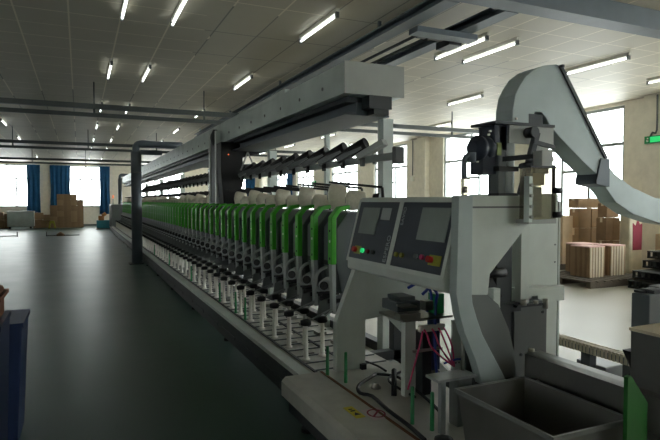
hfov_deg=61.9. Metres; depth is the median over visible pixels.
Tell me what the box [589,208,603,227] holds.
carton
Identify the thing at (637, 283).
plastic tray
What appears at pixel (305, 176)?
window
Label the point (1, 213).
carton
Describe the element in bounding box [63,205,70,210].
carton
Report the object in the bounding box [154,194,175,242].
unit
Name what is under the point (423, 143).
pillar
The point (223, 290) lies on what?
bobbin
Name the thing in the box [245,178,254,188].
curtain
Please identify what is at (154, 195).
unit
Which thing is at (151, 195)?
unit
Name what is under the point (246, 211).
unit
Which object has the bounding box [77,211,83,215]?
carton
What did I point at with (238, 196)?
package
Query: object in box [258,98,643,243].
wall
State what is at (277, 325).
bobbin
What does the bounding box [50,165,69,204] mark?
curtain
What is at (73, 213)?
carton
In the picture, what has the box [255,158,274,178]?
holder
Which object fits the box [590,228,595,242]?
carton
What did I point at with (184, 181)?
holder
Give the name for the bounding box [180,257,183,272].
bobbin
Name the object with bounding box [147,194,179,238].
unit
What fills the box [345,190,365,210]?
package
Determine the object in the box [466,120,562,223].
assembly
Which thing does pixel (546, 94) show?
duct
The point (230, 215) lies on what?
unit
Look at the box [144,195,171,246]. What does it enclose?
unit
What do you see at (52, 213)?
carton
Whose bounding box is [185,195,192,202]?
package
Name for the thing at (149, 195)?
unit
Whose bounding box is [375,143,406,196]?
window
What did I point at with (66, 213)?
carton
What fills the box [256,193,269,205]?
package
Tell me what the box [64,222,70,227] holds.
carton
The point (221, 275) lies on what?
bobbin
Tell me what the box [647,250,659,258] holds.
plastic tray
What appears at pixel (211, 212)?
unit
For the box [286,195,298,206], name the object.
package
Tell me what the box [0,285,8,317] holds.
carton
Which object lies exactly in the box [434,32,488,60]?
lamp
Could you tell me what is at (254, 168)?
holder
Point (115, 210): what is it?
tall cabinet
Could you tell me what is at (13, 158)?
beam
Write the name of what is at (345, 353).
bobbin
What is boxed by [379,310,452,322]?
shelf
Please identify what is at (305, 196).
package
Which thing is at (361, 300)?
stand
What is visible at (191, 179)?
holder
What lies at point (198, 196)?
package
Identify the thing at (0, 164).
window
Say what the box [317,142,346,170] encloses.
holder
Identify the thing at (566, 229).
carton
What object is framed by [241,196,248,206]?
package
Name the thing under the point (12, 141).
beam
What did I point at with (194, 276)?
bobbin
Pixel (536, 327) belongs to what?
tall cabinet
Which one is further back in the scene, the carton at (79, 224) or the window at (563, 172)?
the carton at (79, 224)
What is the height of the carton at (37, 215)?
0.380 m
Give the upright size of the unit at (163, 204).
1.482 m
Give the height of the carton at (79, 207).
0.334 m
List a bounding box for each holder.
[180,176,190,187]
[183,176,193,187]
[187,175,197,186]
[190,174,201,186]
[194,173,206,186]
[198,173,208,185]
[203,175,208,184]
[238,162,255,180]
[246,160,264,179]
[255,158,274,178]
[265,156,285,177]
[275,153,298,175]
[288,150,312,174]
[302,146,328,172]
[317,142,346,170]
[336,138,368,168]
[355,139,387,165]
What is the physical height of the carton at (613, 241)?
0.578 m
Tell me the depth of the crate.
31.68 m
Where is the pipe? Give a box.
[461,152,475,195]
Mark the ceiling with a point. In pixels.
(51, 50)
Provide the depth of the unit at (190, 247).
10.58 m
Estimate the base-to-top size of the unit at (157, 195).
1.482 m
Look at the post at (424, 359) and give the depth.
3.60 m
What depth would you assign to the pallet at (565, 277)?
10.40 m
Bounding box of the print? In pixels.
[367,409,385,417]
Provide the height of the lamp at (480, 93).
0.115 m
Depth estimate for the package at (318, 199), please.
5.75 m
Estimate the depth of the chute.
3.12 m
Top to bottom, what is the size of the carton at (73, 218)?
0.334 m
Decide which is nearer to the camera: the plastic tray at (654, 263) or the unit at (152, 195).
the plastic tray at (654, 263)
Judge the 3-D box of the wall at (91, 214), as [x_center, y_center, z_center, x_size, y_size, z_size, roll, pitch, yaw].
[-16.235,-1.630,35.590,24.000,4.000,0.300,-1,2,-24]
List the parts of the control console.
stop plate, panel, panel, stop plate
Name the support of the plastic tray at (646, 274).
on the plastic tray at (637, 283)
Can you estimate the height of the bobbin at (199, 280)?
0.280 m
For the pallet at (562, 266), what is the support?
on the floor
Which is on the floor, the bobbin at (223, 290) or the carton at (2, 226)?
the carton at (2, 226)
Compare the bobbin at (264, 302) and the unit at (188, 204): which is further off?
the unit at (188, 204)
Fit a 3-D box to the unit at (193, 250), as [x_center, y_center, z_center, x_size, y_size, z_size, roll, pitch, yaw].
[-2.441,0.197,10.373,1.038,1.482,0.430,-2,3,-41]
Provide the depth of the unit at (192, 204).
10.95 m
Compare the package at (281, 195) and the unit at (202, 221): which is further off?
the unit at (202, 221)
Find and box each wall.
[0,163,257,223]
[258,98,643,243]
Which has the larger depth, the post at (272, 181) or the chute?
the post at (272, 181)
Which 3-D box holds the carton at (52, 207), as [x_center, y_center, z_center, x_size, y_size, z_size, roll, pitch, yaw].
[-16.548,-0.709,32.931,0.370,0.334,0.500,-1,2,-24]
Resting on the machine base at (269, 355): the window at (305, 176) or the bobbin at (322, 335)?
the bobbin at (322, 335)
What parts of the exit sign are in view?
lit panel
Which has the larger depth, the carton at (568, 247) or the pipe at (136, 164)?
the pipe at (136, 164)
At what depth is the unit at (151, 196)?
18.22 m
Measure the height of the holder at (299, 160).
0.291 m
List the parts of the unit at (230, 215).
guard plate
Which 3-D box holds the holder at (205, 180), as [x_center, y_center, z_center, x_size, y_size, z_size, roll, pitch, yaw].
[-2.447,-0.854,11.248,0.336,0.291,0.116,1,2,31]
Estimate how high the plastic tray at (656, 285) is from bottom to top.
0.280 m
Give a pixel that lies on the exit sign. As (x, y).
(650, 139)
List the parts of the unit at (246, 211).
guard plate, cradle arm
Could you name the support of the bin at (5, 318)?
on the floor
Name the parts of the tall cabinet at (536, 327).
post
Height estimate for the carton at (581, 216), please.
0.463 m
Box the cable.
[427,319,439,369]
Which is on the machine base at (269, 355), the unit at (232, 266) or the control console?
the unit at (232, 266)
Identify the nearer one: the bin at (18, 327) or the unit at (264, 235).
the bin at (18, 327)
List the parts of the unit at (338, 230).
guide arm, guard plate, cradle arm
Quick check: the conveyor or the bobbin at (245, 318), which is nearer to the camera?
the conveyor
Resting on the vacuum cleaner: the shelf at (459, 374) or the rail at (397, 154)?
the rail at (397, 154)
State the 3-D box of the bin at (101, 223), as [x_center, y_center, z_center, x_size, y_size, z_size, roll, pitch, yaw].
[-12.955,0.024,31.480,0.850,0.978,0.560,-1,2,-24]
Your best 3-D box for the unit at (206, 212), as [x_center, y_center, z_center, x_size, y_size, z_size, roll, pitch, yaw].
[-2.109,0.222,9.646,1.038,1.482,0.430,-2,3,-41]
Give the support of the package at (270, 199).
on the unit at (255, 212)
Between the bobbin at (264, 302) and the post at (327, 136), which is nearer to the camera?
the bobbin at (264, 302)
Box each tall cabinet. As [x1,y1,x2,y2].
[109,195,121,229]
[468,194,563,377]
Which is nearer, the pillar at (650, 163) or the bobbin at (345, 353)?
the bobbin at (345, 353)
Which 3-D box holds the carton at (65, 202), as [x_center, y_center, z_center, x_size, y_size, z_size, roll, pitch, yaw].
[-15.891,-1.056,33.259,0.404,0.334,0.500,-1,2,-24]
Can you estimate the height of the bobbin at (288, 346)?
0.280 m
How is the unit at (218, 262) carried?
on the machine base at (269, 355)
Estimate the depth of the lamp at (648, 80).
10.71 m
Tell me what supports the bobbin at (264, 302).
on the machine base at (269, 355)
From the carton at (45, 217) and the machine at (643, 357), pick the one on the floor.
the machine at (643, 357)
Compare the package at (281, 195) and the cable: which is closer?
the cable
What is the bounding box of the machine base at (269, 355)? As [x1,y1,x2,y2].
[111,226,448,396]
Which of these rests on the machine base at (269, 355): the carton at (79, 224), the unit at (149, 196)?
the unit at (149, 196)
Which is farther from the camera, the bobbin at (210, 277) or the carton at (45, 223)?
the carton at (45, 223)
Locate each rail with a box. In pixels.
[46,231,78,235]
[143,146,403,192]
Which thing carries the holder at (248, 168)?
attached to the rail at (397, 154)
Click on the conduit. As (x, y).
(412, 178)
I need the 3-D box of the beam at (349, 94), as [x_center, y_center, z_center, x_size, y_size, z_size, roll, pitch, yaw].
[-5.474,-1.683,18.008,0.638,0.500,28.400,-1,2,-24]
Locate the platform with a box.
[281,360,464,439]
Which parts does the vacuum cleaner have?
panel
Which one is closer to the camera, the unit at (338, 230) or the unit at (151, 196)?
the unit at (338, 230)
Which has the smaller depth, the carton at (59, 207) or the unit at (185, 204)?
the unit at (185, 204)
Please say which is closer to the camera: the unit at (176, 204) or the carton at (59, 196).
the unit at (176, 204)
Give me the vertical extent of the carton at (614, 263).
0.600 m
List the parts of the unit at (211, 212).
guard plate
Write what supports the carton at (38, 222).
on the floor
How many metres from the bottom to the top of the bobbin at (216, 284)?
0.280 m
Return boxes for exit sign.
[644,94,659,143]
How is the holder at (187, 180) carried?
attached to the rail at (397, 154)
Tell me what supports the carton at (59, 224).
on the floor
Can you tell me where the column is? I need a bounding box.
[464,224,547,384]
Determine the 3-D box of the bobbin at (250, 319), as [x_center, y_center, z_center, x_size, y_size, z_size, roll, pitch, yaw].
[-0.861,0.955,5.952,0.068,0.280,0.072,-1,2,-24]
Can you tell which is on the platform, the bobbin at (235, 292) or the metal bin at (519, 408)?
the metal bin at (519, 408)
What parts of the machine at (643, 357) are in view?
green panel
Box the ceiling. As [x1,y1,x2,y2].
[0,0,659,164]
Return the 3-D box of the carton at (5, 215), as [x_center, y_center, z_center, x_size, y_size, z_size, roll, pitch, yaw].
[-18.874,0.064,32.191,0.251,0.850,0.600,-1,2,-24]
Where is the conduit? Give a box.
[410,140,414,180]
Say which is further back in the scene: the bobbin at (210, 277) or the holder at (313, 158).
the bobbin at (210, 277)
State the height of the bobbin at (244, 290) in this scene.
0.280 m
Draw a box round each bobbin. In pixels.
[176,255,179,270]
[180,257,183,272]
[184,259,187,275]
[190,266,192,280]
[192,264,195,281]
[197,267,201,284]
[202,270,206,288]
[208,273,212,292]
[214,277,218,297]
[218,282,220,301]
[220,272,222,291]
[221,281,226,302]
[226,276,229,295]
[229,285,234,308]
[233,279,238,300]
[234,292,237,312]
[238,290,243,314]
[242,284,246,306]
[244,297,246,319]
[247,295,253,321]
[252,288,256,312]
[258,302,264,329]
[263,294,266,318]
[271,309,277,338]
[274,300,278,326]
[285,317,292,348]
[301,314,308,345]
[302,326,309,360]
[318,323,325,356]
[326,346,328,374]
[344,352,347,382]
[410,386,414,424]
[430,392,433,430]
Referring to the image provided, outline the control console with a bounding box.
[346,197,451,292]
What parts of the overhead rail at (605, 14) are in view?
rod, rod, cross plate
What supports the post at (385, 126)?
on the floor
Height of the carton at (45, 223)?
0.450 m
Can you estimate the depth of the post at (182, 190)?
16.47 m
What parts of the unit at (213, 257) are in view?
guard plate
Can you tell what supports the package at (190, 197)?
on the unit at (182, 204)
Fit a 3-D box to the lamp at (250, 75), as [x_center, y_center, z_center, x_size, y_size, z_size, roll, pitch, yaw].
[-1.723,-2.718,10.831,0.044,0.115,1.280,-1,2,-24]
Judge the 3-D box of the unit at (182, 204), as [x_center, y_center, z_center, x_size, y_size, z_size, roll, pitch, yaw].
[-3.270,0.134,12.192,1.038,1.482,0.430,-2,3,-41]
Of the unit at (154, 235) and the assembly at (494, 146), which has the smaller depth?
the assembly at (494, 146)
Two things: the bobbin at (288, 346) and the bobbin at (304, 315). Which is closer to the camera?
the bobbin at (288, 346)
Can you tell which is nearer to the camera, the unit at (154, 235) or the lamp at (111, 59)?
the lamp at (111, 59)
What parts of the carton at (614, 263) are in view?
lid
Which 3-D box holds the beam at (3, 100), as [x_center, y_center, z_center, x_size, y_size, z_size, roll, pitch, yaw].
[-5.022,-2.419,10.931,23.990,0.700,0.100,-1,2,-24]
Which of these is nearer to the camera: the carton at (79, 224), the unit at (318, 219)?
the unit at (318, 219)
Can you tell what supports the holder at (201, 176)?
attached to the rail at (397, 154)
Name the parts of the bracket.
rod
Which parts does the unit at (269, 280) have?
guide arm, guard plate, cradle arm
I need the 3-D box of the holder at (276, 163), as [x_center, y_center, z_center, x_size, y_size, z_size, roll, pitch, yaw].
[-0.730,-0.724,7.483,0.336,0.291,0.116,1,2,31]
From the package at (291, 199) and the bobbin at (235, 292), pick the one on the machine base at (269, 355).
the bobbin at (235, 292)
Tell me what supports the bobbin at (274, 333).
on the machine base at (269, 355)
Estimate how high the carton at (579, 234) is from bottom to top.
0.828 m
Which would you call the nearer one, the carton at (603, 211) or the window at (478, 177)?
the carton at (603, 211)
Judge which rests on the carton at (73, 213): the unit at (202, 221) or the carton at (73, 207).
the carton at (73, 207)
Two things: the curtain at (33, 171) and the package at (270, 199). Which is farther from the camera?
the curtain at (33, 171)
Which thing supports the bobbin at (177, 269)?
on the machine base at (269, 355)
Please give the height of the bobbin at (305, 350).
0.280 m
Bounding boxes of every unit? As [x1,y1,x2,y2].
[142,195,155,231]
[142,195,155,234]
[142,195,160,233]
[142,195,165,234]
[142,195,168,235]
[142,196,150,226]
[142,196,152,230]
[143,195,151,231]
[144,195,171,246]
[145,195,175,247]
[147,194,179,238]
[149,194,179,239]
[150,194,176,240]
[152,194,180,252]
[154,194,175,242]
[156,193,185,253]
[159,193,193,245]
[161,193,195,258]
[164,193,202,260]
[166,192,207,262]
[169,192,205,264]
[172,192,207,266]
[175,192,208,268]
[179,191,207,269]
[183,191,230,273]
[187,203,236,276]
[191,203,221,279]
[196,193,248,282]
[201,189,248,286]
[207,189,263,290]
[213,188,272,294]
[220,188,275,299]
[228,187,291,304]
[237,186,298,310]
[246,185,315,317]
[257,185,330,324]
[270,184,346,333]
[284,182,362,342]
[300,181,383,353]
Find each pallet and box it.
[560,264,565,269]
[560,271,637,288]
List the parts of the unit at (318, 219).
guide arm, guard plate, cradle arm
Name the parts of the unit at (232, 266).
guard plate, cradle arm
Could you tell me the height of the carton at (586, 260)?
0.600 m
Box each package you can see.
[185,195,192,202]
[188,196,195,202]
[195,194,204,202]
[234,192,246,206]
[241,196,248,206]
[248,190,261,204]
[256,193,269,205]
[265,195,276,205]
[275,189,290,204]
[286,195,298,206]
[298,187,315,206]
[312,194,328,208]
[327,184,346,209]
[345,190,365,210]
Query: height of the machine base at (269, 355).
0.780 m
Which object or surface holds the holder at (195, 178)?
attached to the rail at (397, 154)
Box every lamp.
[107,58,112,79]
[120,0,127,20]
[141,62,151,82]
[171,0,186,27]
[233,72,252,90]
[299,8,338,43]
[430,121,450,126]
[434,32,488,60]
[447,92,483,105]
[462,37,518,64]
[565,52,630,75]
[646,76,659,84]
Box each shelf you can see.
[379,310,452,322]
[426,369,476,383]
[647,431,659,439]
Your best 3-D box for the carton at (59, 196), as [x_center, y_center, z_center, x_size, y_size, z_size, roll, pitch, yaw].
[-16.219,-1.384,33.056,0.347,0.334,0.500,-1,2,-24]
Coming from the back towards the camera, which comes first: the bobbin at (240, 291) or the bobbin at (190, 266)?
the bobbin at (190, 266)
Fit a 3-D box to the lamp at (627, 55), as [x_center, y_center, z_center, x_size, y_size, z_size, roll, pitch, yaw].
[4.578,-2.671,9.473,0.044,0.115,1.280,-1,2,-24]
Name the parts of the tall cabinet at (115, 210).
ribbed panel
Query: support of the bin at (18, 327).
on the floor
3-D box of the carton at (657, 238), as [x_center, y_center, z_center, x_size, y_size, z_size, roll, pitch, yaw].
[7.311,0.746,11.662,0.556,0.903,0.506,-1,2,-24]
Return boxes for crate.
[6,211,34,228]
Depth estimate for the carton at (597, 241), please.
12.44 m
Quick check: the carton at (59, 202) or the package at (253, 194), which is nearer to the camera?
the package at (253, 194)
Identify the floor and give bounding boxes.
[0,226,637,439]
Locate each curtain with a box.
[26,164,40,212]
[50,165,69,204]
[99,166,109,213]
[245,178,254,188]
[287,173,291,192]
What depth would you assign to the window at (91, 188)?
35.69 m
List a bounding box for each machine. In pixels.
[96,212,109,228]
[622,287,659,439]
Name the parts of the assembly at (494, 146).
motor, yellow green plate, flange plate, hanger arm, housing plate, long lever, bracket plate, roller plate, rod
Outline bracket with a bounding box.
[426,340,476,439]
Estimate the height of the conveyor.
0.375 m
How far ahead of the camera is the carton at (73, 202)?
33.16 m
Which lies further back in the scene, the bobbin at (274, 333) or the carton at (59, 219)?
the carton at (59, 219)
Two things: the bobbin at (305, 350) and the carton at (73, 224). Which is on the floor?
the carton at (73, 224)
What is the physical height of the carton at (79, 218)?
0.334 m
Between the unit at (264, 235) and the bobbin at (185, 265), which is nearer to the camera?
the unit at (264, 235)
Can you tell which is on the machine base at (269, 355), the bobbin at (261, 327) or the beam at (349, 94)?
the bobbin at (261, 327)
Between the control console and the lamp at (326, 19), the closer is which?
the control console
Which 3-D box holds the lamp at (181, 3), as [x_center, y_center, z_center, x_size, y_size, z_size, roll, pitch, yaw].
[-1.815,-2.574,6.671,0.044,0.115,1.280,-1,2,-24]
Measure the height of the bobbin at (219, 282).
0.245 m
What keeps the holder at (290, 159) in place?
attached to the rail at (397, 154)
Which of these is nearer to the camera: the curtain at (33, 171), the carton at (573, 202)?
the carton at (573, 202)
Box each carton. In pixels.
[0,212,3,219]
[0,220,4,228]
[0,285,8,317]
[4,214,8,228]
[33,219,42,227]
[35,213,43,218]
[42,220,49,227]
[43,215,49,219]
[50,205,56,210]
[50,211,56,216]
[50,217,56,221]
[57,194,62,199]
[57,200,62,204]
[57,205,63,210]
[57,211,63,216]
[57,217,63,221]
[57,222,63,227]
[63,194,70,199]
[63,200,70,204]
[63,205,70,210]
[64,211,70,216]
[64,216,70,221]
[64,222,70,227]
[71,194,76,199]
[71,200,76,204]
[71,205,76,210]
[71,211,76,215]
[71,216,76,221]
[71,222,76,227]
[77,200,82,204]
[77,205,82,210]
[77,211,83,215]
[77,216,83,221]
[77,222,83,226]
[560,216,572,263]
[566,242,598,271]
[568,198,599,207]
[569,208,590,227]
[570,244,604,277]
[572,228,590,241]
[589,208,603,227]
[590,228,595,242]
[593,243,625,275]
[596,217,612,240]
[596,240,611,243]
[598,203,618,216]
[605,217,619,239]
[609,240,619,243]
[655,234,659,249]
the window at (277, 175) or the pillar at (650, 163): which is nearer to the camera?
the pillar at (650, 163)
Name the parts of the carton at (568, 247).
lid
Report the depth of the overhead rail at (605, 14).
6.81 m
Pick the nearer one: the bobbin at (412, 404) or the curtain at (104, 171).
the bobbin at (412, 404)
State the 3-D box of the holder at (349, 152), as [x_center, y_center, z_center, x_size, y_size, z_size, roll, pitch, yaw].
[0.224,-0.652,5.392,0.336,0.291,0.116,1,2,31]
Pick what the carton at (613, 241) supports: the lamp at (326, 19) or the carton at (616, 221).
the carton at (616, 221)
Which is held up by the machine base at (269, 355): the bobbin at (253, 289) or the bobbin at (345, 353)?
the bobbin at (253, 289)
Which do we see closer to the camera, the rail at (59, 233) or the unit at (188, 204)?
the unit at (188, 204)
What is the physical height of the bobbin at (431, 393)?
0.245 m
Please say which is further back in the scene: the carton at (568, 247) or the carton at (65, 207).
the carton at (65, 207)
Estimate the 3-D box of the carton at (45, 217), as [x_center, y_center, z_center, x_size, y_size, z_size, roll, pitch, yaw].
[-17.005,-0.166,33.035,0.371,0.310,0.600,-1,2,-24]
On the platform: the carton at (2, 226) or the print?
the print
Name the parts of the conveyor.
leg, drive motor, leg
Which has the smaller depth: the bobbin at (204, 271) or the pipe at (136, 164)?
the bobbin at (204, 271)
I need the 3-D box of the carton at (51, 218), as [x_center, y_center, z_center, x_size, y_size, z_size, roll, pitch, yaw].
[-16.548,-0.040,32.956,0.370,0.334,0.500,-1,2,-24]
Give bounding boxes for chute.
[449,196,527,383]
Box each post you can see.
[118,174,127,203]
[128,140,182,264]
[180,174,184,253]
[267,151,276,300]
[320,134,332,328]
[377,118,398,362]
[415,329,431,394]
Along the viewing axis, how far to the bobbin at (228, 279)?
7.51 m
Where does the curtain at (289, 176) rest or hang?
hanging from the wall at (633, 116)
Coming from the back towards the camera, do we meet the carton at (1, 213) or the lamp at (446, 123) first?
the carton at (1, 213)
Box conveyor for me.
[559,334,629,377]
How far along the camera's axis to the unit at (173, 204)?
13.12 m
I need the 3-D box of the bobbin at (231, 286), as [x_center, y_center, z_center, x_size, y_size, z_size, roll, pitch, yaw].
[-1.192,0.930,6.680,0.068,0.280,0.072,-1,2,-24]
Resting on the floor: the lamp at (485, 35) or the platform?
the platform
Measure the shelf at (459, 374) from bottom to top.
0.015 m
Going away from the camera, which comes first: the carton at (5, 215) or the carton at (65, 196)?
the carton at (5, 215)
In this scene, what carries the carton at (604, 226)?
on the carton at (597, 241)
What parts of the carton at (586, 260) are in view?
lid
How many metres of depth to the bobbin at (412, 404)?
3.12 m
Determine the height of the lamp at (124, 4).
0.115 m
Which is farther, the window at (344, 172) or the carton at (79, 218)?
the carton at (79, 218)
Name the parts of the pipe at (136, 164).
arm, elbow arm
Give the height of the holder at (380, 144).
0.235 m
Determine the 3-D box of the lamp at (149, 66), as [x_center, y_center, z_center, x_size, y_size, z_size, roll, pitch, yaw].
[-3.370,-2.692,10.081,0.044,0.115,1.280,-1,2,-24]
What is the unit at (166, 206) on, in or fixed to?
on the machine base at (269, 355)
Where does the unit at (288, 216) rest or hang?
on the machine base at (269, 355)
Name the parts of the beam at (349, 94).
runway rail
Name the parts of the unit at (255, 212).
guard plate, cradle arm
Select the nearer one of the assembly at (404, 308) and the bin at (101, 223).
the assembly at (404, 308)
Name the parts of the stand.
plate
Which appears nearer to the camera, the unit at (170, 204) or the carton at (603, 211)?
the carton at (603, 211)
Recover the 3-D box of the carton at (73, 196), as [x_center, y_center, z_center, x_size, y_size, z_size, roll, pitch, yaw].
[-15.546,-1.395,33.377,0.326,0.334,0.500,-1,2,-24]
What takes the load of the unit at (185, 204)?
on the machine base at (269, 355)
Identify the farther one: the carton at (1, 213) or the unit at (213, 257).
the carton at (1, 213)
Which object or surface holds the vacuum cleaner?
hanging from the beam at (349, 94)
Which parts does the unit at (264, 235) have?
guide arm, guard plate, cradle arm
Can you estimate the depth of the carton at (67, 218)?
33.06 m
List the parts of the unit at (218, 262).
guard plate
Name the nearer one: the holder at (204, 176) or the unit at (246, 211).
the unit at (246, 211)
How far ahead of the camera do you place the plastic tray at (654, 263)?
10.31 m
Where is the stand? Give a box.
[333,269,499,371]
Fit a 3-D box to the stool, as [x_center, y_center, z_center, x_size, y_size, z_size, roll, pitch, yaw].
[-16.208,0.267,32.094,0.400,0.450,0.240,-1,2,-24]
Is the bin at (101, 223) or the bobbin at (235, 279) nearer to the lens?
the bobbin at (235, 279)
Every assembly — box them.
[379,284,460,396]
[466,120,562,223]
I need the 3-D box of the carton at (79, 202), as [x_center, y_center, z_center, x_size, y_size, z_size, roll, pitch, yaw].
[-15.237,-1.065,33.536,0.357,0.334,0.500,-1,2,-24]
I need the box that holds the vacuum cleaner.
[209,130,264,203]
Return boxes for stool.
[48,221,55,228]
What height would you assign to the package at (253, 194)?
0.250 m
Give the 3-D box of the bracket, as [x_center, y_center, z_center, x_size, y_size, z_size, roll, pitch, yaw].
[0.673,0.917,3.005,0.330,0.500,0.250,-1,2,-24]
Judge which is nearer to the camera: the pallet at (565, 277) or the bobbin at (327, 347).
the bobbin at (327, 347)
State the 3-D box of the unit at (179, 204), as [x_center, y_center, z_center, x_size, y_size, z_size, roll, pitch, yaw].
[-3.436,0.122,12.556,1.038,1.482,0.430,-2,3,-41]
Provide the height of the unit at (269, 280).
1.482 m
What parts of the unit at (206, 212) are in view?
guard plate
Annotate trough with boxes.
[525,348,659,439]
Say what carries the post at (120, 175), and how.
on the floor
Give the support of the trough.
attached to the machine at (643, 357)
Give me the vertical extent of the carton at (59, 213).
0.334 m
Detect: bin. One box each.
[0,310,10,439]
[4,309,29,439]
[454,376,622,439]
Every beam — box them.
[0,82,478,138]
[0,126,376,158]
[0,151,315,170]
[122,60,403,186]
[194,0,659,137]
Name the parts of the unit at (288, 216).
guide arm, guard plate, cradle arm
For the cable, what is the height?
0.365 m
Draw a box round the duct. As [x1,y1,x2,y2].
[496,64,659,224]
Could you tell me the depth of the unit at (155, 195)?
16.39 m
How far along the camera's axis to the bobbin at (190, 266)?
8.93 m
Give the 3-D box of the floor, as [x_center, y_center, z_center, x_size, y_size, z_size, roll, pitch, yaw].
[-6.635,1.156,14.608,24.600,0.120,46.600,-1,2,-24]
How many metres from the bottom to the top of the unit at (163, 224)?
1.482 m
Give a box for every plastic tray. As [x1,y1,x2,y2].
[628,279,659,288]
[632,269,659,281]
[642,259,659,269]
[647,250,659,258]
[648,284,659,287]
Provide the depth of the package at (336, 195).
5.35 m
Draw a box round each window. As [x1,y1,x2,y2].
[0,164,26,206]
[70,166,99,206]
[277,175,286,207]
[297,172,312,208]
[332,160,356,210]
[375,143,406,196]
[444,133,480,196]
[535,105,624,215]
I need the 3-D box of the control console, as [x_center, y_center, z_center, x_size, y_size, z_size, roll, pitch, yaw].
[0.513,0.120,3.680,0.319,0.545,1.220,-1,2,-24]
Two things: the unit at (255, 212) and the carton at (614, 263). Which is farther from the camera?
the carton at (614, 263)
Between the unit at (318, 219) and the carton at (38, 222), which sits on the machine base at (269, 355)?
the unit at (318, 219)
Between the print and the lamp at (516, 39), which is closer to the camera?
the print
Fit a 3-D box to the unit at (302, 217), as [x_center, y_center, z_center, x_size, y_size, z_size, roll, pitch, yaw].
[-0.284,0.360,5.644,1.038,1.482,0.430,-2,3,-41]
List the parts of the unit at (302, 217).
guide arm, guard plate, cradle arm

